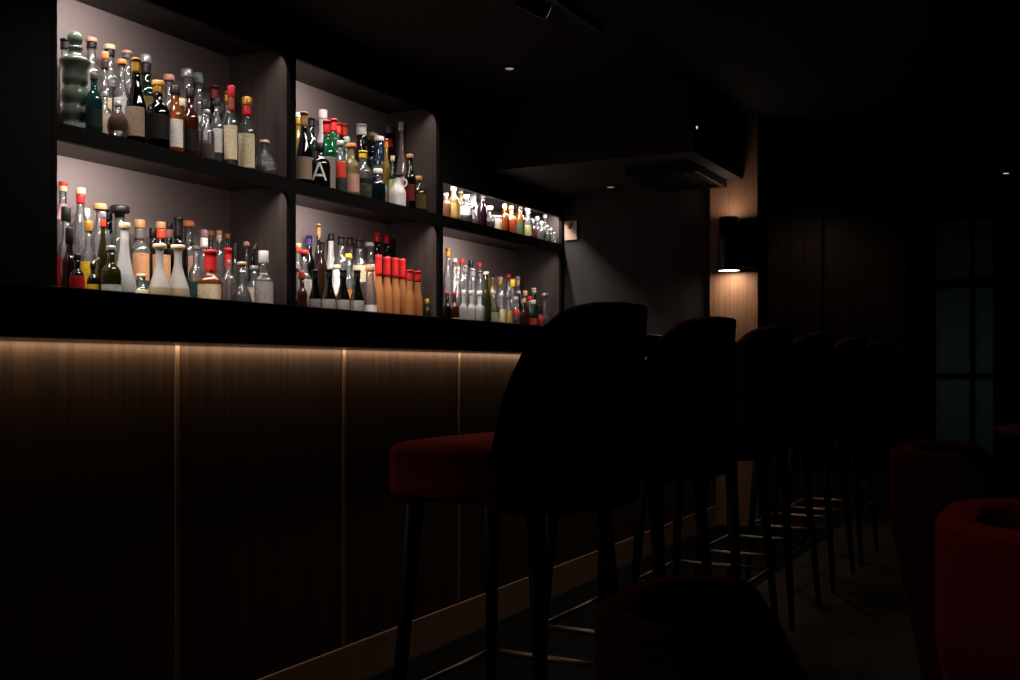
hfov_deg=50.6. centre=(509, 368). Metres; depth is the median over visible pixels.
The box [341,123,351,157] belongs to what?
bottle
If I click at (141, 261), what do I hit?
bottle
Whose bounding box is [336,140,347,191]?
bottle
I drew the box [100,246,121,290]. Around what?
bottle
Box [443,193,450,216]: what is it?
bottle
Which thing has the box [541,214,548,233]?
decanter
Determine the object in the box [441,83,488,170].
trim
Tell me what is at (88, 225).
bottle
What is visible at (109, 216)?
wine bottle
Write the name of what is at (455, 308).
bottle
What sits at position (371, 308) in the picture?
bottle
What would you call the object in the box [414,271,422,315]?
bottle
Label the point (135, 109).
wine bottle
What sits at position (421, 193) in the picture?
bottle
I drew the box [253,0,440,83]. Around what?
trim
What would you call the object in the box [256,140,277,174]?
bottle
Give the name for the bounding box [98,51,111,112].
bottle
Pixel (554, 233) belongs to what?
bottle
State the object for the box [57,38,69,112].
bottle
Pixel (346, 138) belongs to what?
bottle
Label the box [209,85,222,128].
wine bottle
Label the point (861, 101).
ceiling
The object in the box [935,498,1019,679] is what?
lounge chair
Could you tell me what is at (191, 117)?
bottle
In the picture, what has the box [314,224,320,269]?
wine bottle
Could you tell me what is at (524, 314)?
bottle
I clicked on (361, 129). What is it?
bottle
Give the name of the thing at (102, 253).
wine bottle
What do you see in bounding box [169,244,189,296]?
bottle
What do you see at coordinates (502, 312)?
bottle
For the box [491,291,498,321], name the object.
bottle
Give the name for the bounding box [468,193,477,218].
bottle
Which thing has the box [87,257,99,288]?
bottle
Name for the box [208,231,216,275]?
bottle
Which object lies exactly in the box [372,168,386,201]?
bottle
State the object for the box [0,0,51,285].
wall
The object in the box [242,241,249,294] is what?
glass decanter
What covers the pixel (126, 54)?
bottle
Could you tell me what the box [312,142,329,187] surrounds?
bottle
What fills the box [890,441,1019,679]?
lounge chair
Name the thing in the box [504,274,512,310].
bottle
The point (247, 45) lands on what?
shelf unit
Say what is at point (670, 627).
lounge chair
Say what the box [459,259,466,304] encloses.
bottle
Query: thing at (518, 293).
bottle
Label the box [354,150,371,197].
bottle
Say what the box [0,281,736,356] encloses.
countertop
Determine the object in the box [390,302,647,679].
bar stool
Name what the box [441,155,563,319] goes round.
shelf unit
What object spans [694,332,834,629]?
bar stool
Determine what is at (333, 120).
bottle
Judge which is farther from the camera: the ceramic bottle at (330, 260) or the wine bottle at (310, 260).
the ceramic bottle at (330, 260)
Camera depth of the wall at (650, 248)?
6.65 m
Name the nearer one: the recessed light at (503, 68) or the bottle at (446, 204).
the recessed light at (503, 68)
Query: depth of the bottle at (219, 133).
4.23 m
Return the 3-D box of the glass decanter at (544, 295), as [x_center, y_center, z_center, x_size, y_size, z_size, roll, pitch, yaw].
[0.221,-0.339,6.821,0.068,0.277,0.068,0,0,8]
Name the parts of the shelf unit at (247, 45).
panel, shelf, panel, panel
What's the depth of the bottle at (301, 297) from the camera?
4.67 m
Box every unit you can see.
[52,0,292,304]
[293,19,440,316]
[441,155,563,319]
[625,163,726,191]
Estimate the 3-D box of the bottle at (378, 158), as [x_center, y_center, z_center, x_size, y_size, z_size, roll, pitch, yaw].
[-0.661,-1.023,5.446,0.074,0.299,0.075,0,0,4]
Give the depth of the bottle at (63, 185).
3.85 m
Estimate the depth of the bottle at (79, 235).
3.93 m
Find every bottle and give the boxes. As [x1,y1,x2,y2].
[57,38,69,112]
[57,181,71,243]
[57,206,75,285]
[61,228,73,286]
[69,254,84,287]
[71,187,89,260]
[76,208,95,253]
[80,221,96,287]
[85,36,102,90]
[85,73,102,132]
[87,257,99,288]
[90,203,110,260]
[97,212,106,289]
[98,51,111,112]
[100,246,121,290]
[102,91,111,133]
[103,44,119,111]
[105,209,116,264]
[109,205,132,268]
[114,59,128,135]
[117,222,136,292]
[120,50,132,96]
[125,57,146,142]
[133,219,149,285]
[136,274,148,292]
[140,54,152,107]
[146,80,170,148]
[149,228,155,281]
[151,221,170,282]
[163,74,174,103]
[165,222,172,247]
[169,85,184,151]
[169,216,187,283]
[179,68,197,114]
[179,98,184,111]
[183,88,198,155]
[183,220,196,280]
[188,246,202,297]
[193,72,207,139]
[196,230,207,280]
[198,249,222,299]
[199,99,209,142]
[199,109,214,159]
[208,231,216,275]
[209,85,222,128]
[210,98,223,161]
[216,230,224,292]
[221,248,234,293]
[222,91,234,124]
[224,85,238,165]
[225,234,231,293]
[225,260,232,299]
[232,243,238,285]
[239,96,255,169]
[245,266,257,301]
[249,244,256,286]
[254,251,272,303]
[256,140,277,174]
[296,111,311,182]
[296,112,300,149]
[296,243,303,270]
[296,250,311,305]
[296,271,306,305]
[303,235,313,279]
[307,117,317,157]
[308,270,321,307]
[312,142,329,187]
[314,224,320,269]
[316,241,327,299]
[318,109,327,141]
[322,269,336,308]
[323,120,335,188]
[327,234,334,283]
[330,118,340,178]
[332,265,340,295]
[333,236,348,289]
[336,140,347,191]
[336,269,350,309]
[337,122,344,160]
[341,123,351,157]
[341,136,352,192]
[342,143,359,194]
[342,237,356,268]
[345,254,353,296]
[350,270,364,310]
[351,239,366,304]
[353,123,369,183]
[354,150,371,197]
[361,242,374,283]
[363,265,376,311]
[366,132,377,169]
[370,233,383,304]
[372,135,383,179]
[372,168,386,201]
[373,255,383,312]
[381,139,390,201]
[383,235,391,282]
[383,257,391,312]
[384,125,395,171]
[389,156,394,201]
[390,173,406,205]
[391,258,399,313]
[395,121,406,185]
[398,259,405,313]
[404,154,415,208]
[404,270,414,314]
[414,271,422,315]
[416,176,426,210]
[423,299,430,316]
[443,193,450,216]
[443,248,452,304]
[443,292,451,317]
[448,186,458,218]
[449,258,458,303]
[450,292,459,318]
[454,189,465,217]
[455,267,461,304]
[459,195,472,222]
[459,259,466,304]
[462,266,468,306]
[467,260,475,304]
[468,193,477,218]
[469,269,476,305]
[476,263,483,290]
[477,195,486,225]
[477,271,482,290]
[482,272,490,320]
[489,273,496,311]
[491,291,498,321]
[497,277,504,306]
[499,294,505,322]
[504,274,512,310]
[506,294,512,322]
[508,279,516,319]
[513,276,521,308]
[513,297,520,323]
[514,291,521,319]
[515,206,524,234]
[520,299,527,323]
[523,291,528,323]
[527,296,531,309]
[529,288,538,313]
[529,300,537,324]
[538,305,544,325]
[546,225,549,240]
[551,232,557,242]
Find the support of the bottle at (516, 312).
on the shelf unit at (539, 263)
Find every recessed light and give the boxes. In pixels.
[501,66,518,71]
[603,185,617,188]
[999,172,1011,174]
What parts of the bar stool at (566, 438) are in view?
leg, seat, seat frame, leg, leg, backrest, leg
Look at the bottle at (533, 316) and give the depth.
6.66 m
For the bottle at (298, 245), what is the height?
0.265 m
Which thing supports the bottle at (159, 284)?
on the shelf unit at (247, 45)
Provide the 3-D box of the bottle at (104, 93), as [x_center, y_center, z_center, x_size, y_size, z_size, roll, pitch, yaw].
[-1.417,-0.882,3.779,0.048,0.176,0.049,0,0,-5]
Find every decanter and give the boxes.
[59,31,90,127]
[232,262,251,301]
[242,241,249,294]
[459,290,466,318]
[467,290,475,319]
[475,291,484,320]
[486,206,494,227]
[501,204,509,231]
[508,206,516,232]
[525,208,532,236]
[528,219,536,237]
[533,216,541,230]
[537,221,545,239]
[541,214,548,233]
[542,293,549,323]
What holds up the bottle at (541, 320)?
on the shelf unit at (539, 263)
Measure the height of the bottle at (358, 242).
0.328 m
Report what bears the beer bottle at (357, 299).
on the shelf unit at (354, 85)
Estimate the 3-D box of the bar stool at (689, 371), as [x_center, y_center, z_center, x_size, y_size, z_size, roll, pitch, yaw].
[0.360,0.394,2.904,0.469,1.058,0.471,0,0,28]
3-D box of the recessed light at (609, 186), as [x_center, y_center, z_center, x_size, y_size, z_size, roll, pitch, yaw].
[0.611,-1.105,6.564,0.090,0.006,0.090,0,0,28]
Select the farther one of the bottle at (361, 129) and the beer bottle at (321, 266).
the bottle at (361, 129)
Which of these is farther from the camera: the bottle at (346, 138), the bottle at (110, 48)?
the bottle at (346, 138)
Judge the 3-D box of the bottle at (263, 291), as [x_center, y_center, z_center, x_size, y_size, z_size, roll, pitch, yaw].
[-1.012,-0.342,4.432,0.074,0.284,0.074,0,0,-20]
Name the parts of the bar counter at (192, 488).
panel, panel, panel, panel, panel, panel, panel, panel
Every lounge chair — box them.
[594,576,810,679]
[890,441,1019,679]
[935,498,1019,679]
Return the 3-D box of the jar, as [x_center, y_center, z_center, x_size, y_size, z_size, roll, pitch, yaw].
[-0.075,-0.840,6.254,0.055,0.092,0.055,0,0,11]
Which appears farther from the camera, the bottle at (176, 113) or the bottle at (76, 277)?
the bottle at (176, 113)
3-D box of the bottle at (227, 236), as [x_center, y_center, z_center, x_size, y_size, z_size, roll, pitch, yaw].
[-1.199,-0.442,4.585,0.036,0.263,0.036,0,0,-24]
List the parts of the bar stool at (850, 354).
leg, leg, leg, leg, backrest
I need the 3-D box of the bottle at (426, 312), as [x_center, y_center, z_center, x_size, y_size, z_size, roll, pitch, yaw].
[-0.428,-0.281,5.567,0.044,0.161,0.045,0,0,-14]
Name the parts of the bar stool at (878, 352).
leg, leg, leg, leg, backrest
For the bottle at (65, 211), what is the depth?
3.66 m
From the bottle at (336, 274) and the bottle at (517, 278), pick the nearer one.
the bottle at (336, 274)
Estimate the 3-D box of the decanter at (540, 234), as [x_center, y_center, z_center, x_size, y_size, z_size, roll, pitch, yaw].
[0.198,-0.861,6.777,0.054,0.135,0.055,0,0,-11]
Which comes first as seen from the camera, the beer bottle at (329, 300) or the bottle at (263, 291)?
the bottle at (263, 291)
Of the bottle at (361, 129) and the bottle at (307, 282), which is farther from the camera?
the bottle at (361, 129)
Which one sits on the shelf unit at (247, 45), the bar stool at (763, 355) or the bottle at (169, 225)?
the bottle at (169, 225)
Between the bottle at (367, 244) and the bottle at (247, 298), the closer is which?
the bottle at (247, 298)
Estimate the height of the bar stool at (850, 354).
1.058 m
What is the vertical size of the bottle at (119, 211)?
0.292 m
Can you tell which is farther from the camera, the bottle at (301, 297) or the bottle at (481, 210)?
the bottle at (481, 210)
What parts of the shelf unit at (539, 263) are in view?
panel, shelf, panel, panel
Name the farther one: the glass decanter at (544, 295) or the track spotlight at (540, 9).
the glass decanter at (544, 295)
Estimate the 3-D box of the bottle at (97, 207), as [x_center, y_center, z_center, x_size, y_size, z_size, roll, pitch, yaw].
[-1.477,-0.452,3.889,0.075,0.284,0.076,0,0,-6]
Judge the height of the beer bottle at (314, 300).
0.232 m
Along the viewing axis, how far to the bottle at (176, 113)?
3.99 m
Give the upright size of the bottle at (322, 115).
0.353 m
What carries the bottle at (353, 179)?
on the shelf unit at (354, 85)
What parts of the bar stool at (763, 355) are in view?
leg, leg, leg, backrest, leg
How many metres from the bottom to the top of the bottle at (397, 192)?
0.164 m
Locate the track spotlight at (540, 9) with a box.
[515,0,599,31]
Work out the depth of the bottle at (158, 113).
3.91 m
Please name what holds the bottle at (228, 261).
on the shelf unit at (247, 45)
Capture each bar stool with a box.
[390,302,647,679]
[545,316,735,635]
[631,326,793,621]
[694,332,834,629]
[745,337,867,591]
[783,341,890,565]
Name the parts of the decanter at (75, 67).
stopper knob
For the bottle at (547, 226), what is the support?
on the shelf unit at (539, 263)
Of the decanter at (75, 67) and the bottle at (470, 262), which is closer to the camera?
the decanter at (75, 67)
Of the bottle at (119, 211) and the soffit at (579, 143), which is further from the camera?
the soffit at (579, 143)
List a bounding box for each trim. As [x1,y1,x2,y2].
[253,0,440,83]
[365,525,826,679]
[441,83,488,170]
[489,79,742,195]
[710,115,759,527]
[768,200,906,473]
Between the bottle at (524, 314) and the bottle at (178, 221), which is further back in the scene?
the bottle at (524, 314)
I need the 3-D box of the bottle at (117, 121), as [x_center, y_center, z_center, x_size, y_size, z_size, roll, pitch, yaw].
[-1.361,-0.861,3.751,0.073,0.133,0.074,0,0,-18]
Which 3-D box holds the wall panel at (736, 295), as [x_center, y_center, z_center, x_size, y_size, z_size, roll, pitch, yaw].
[1.327,-0.278,6.370,0.288,2.400,0.060,0,0,28]
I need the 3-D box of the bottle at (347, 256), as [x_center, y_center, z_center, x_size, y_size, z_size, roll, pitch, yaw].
[-0.760,-0.371,5.085,0.064,0.342,0.066,0,0,4]
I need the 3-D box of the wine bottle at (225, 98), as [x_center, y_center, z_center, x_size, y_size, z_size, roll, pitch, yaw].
[-1.188,-1.019,4.536,0.062,0.289,0.063,0,0,-7]
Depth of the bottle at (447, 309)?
5.74 m
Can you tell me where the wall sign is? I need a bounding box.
[565,220,577,239]
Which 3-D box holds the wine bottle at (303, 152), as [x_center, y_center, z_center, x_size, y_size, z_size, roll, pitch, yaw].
[-0.894,-0.955,4.690,0.072,0.322,0.073,0,0,-10]
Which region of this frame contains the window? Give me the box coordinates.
[929,211,999,466]
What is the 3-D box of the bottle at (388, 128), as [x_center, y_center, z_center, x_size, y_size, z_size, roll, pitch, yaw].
[-0.634,-1.073,5.656,0.071,0.399,0.072,0,0,7]
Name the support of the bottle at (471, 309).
on the shelf unit at (539, 263)
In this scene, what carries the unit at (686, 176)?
attached to the soffit at (579, 143)
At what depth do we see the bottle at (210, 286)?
4.14 m
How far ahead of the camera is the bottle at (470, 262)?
6.38 m
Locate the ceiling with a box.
[259,0,1019,208]
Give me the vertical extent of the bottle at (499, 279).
0.260 m
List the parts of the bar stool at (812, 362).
leg, leg, leg, leg, backrest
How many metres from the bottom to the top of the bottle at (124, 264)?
0.313 m
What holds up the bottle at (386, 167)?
on the shelf unit at (354, 85)
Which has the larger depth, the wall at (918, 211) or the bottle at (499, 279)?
the wall at (918, 211)
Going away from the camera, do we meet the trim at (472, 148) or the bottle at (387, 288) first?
the bottle at (387, 288)
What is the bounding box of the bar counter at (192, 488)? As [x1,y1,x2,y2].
[0,281,736,679]
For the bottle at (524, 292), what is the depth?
6.70 m
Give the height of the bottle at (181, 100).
0.239 m
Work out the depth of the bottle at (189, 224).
4.35 m
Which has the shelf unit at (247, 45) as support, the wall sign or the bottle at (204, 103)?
the bottle at (204, 103)
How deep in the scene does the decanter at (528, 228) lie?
6.59 m
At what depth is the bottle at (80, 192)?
3.85 m
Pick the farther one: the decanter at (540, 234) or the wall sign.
the wall sign
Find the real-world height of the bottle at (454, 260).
0.324 m
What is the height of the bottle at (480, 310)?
0.238 m
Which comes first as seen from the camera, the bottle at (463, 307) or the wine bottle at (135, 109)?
the wine bottle at (135, 109)
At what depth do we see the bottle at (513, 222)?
6.39 m
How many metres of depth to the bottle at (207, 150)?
4.16 m
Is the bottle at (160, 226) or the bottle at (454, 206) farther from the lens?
the bottle at (454, 206)
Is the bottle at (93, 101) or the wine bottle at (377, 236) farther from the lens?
the wine bottle at (377, 236)
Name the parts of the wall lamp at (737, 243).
lamp shade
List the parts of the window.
pane, pane, pane, pane, pane, pane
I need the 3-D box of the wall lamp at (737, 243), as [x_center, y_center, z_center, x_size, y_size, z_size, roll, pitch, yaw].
[1.307,-0.723,6.252,0.208,0.310,0.168,0,0,28]
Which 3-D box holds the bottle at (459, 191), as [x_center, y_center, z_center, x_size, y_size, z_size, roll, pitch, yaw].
[-0.278,-0.896,6.007,0.064,0.204,0.065,0,0,1]
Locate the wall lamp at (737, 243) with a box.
[717,216,756,271]
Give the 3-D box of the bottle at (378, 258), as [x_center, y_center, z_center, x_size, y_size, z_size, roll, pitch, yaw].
[-0.646,-0.380,5.304,0.053,0.360,0.054,0,0,-13]
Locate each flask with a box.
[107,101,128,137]
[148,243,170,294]
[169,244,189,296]
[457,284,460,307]
[472,206,478,223]
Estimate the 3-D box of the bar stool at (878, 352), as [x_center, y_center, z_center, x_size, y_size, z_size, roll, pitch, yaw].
[1.625,0.394,5.323,0.469,1.058,0.471,0,0,28]
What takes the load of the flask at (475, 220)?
on the shelf unit at (539, 263)
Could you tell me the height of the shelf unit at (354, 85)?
2.390 m
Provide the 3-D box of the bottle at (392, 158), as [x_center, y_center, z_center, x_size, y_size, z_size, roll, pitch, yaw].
[-0.583,-0.926,5.359,0.039,0.263,0.040,0,0,3]
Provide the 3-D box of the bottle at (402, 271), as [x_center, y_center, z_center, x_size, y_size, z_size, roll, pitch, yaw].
[-0.549,-0.380,5.489,0.055,0.359,0.056,0,0,-12]
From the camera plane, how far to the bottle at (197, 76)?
4.38 m
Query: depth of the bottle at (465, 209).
5.91 m
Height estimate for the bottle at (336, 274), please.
0.282 m
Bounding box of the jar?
[492,215,501,229]
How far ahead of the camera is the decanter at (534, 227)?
6.65 m
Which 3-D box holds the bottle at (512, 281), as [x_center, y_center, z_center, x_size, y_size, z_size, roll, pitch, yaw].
[0.015,-0.372,6.568,0.058,0.344,0.058,0,0,-12]
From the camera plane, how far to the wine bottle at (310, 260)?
5.07 m
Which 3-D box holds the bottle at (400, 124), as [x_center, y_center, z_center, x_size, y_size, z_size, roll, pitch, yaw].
[-0.567,-1.080,5.624,0.073,0.412,0.074,0,0,-19]
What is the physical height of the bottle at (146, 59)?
0.330 m
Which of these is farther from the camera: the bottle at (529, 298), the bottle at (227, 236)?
the bottle at (529, 298)
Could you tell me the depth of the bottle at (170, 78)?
4.24 m
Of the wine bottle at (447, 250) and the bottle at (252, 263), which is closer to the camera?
the bottle at (252, 263)
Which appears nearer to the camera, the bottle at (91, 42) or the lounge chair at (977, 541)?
the lounge chair at (977, 541)
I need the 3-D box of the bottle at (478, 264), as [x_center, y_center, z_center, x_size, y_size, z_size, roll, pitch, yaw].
[-0.182,-0.472,6.460,0.064,0.324,0.065,0,0,12]
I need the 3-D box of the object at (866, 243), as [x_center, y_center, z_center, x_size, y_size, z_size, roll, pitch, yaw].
[2.631,-0.278,9.886,1.900,2.400,0.040,0,0,28]
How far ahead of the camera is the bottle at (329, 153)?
4.84 m
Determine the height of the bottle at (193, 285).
0.280 m
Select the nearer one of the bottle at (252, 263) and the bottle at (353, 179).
the bottle at (252, 263)
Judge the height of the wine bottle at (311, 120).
0.296 m
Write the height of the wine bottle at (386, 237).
0.384 m
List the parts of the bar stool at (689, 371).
leg, leg, leg, backrest, leg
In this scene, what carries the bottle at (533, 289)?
on the shelf unit at (539, 263)
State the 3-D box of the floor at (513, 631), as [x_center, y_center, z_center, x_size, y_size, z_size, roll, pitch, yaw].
[-0.429,0.920,2.481,0.660,0.004,8.400,0,0,28]
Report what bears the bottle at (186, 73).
on the shelf unit at (247, 45)
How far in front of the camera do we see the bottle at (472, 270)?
6.14 m
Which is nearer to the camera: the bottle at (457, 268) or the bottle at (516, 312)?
the bottle at (457, 268)
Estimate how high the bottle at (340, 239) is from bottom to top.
0.326 m
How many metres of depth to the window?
9.26 m
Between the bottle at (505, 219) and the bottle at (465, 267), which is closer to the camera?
the bottle at (465, 267)
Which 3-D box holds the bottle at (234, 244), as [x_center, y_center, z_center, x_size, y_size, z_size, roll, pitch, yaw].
[-1.176,-0.424,4.619,0.033,0.229,0.033,0,0,-17]
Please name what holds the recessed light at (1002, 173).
in the ceiling
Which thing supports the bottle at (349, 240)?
on the shelf unit at (354, 85)
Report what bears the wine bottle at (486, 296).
on the shelf unit at (539, 263)
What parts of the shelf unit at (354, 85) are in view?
panel, shelf, panel, panel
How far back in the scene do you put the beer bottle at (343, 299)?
4.92 m
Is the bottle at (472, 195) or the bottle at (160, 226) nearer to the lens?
the bottle at (160, 226)
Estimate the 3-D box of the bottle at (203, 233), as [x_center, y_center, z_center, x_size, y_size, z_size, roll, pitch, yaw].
[-1.231,-0.434,4.344,0.062,0.249,0.063,0,0,-32]
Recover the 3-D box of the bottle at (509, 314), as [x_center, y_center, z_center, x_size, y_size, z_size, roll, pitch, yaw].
[-0.009,-0.320,6.381,0.053,0.240,0.054,0,0,-17]
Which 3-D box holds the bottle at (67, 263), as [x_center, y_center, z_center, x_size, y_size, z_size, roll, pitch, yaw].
[-1.476,-0.336,3.618,0.052,0.272,0.052,0,0,-27]
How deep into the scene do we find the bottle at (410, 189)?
5.36 m
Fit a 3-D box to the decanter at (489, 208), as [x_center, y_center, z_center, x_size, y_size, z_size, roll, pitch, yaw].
[-0.117,-0.862,6.175,0.060,0.135,0.060,0,0,9]
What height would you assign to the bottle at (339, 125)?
0.312 m
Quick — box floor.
[361,469,1019,679]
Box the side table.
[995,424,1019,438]
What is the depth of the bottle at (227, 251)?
4.37 m
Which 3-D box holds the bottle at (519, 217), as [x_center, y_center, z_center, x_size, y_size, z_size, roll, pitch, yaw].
[0.057,-0.891,6.508,0.065,0.194,0.066,0,0,18]
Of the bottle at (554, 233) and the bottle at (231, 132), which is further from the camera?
the bottle at (554, 233)
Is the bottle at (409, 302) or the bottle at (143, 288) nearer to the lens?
the bottle at (143, 288)
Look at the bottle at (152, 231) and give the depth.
4.20 m
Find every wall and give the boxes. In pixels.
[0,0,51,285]
[564,117,767,523]
[822,193,1019,478]
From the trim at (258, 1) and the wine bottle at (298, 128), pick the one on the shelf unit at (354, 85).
the wine bottle at (298, 128)
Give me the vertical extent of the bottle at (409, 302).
0.298 m
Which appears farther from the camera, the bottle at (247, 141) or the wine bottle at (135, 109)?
the bottle at (247, 141)
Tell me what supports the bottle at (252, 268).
on the shelf unit at (247, 45)
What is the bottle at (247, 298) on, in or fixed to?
on the shelf unit at (247, 45)
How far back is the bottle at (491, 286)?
6.58 m
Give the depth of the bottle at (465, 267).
6.02 m
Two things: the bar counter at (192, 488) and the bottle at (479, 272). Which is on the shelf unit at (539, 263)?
the bottle at (479, 272)
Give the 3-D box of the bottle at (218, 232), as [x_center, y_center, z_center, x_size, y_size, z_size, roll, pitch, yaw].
[-1.211,-0.443,4.495,0.045,0.266,0.045,0,0,-12]
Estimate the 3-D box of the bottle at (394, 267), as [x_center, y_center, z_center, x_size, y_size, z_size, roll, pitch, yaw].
[-0.579,-0.379,5.433,0.054,0.358,0.055,0,0,-10]
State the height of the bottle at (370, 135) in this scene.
0.328 m
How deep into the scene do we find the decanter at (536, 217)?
6.87 m

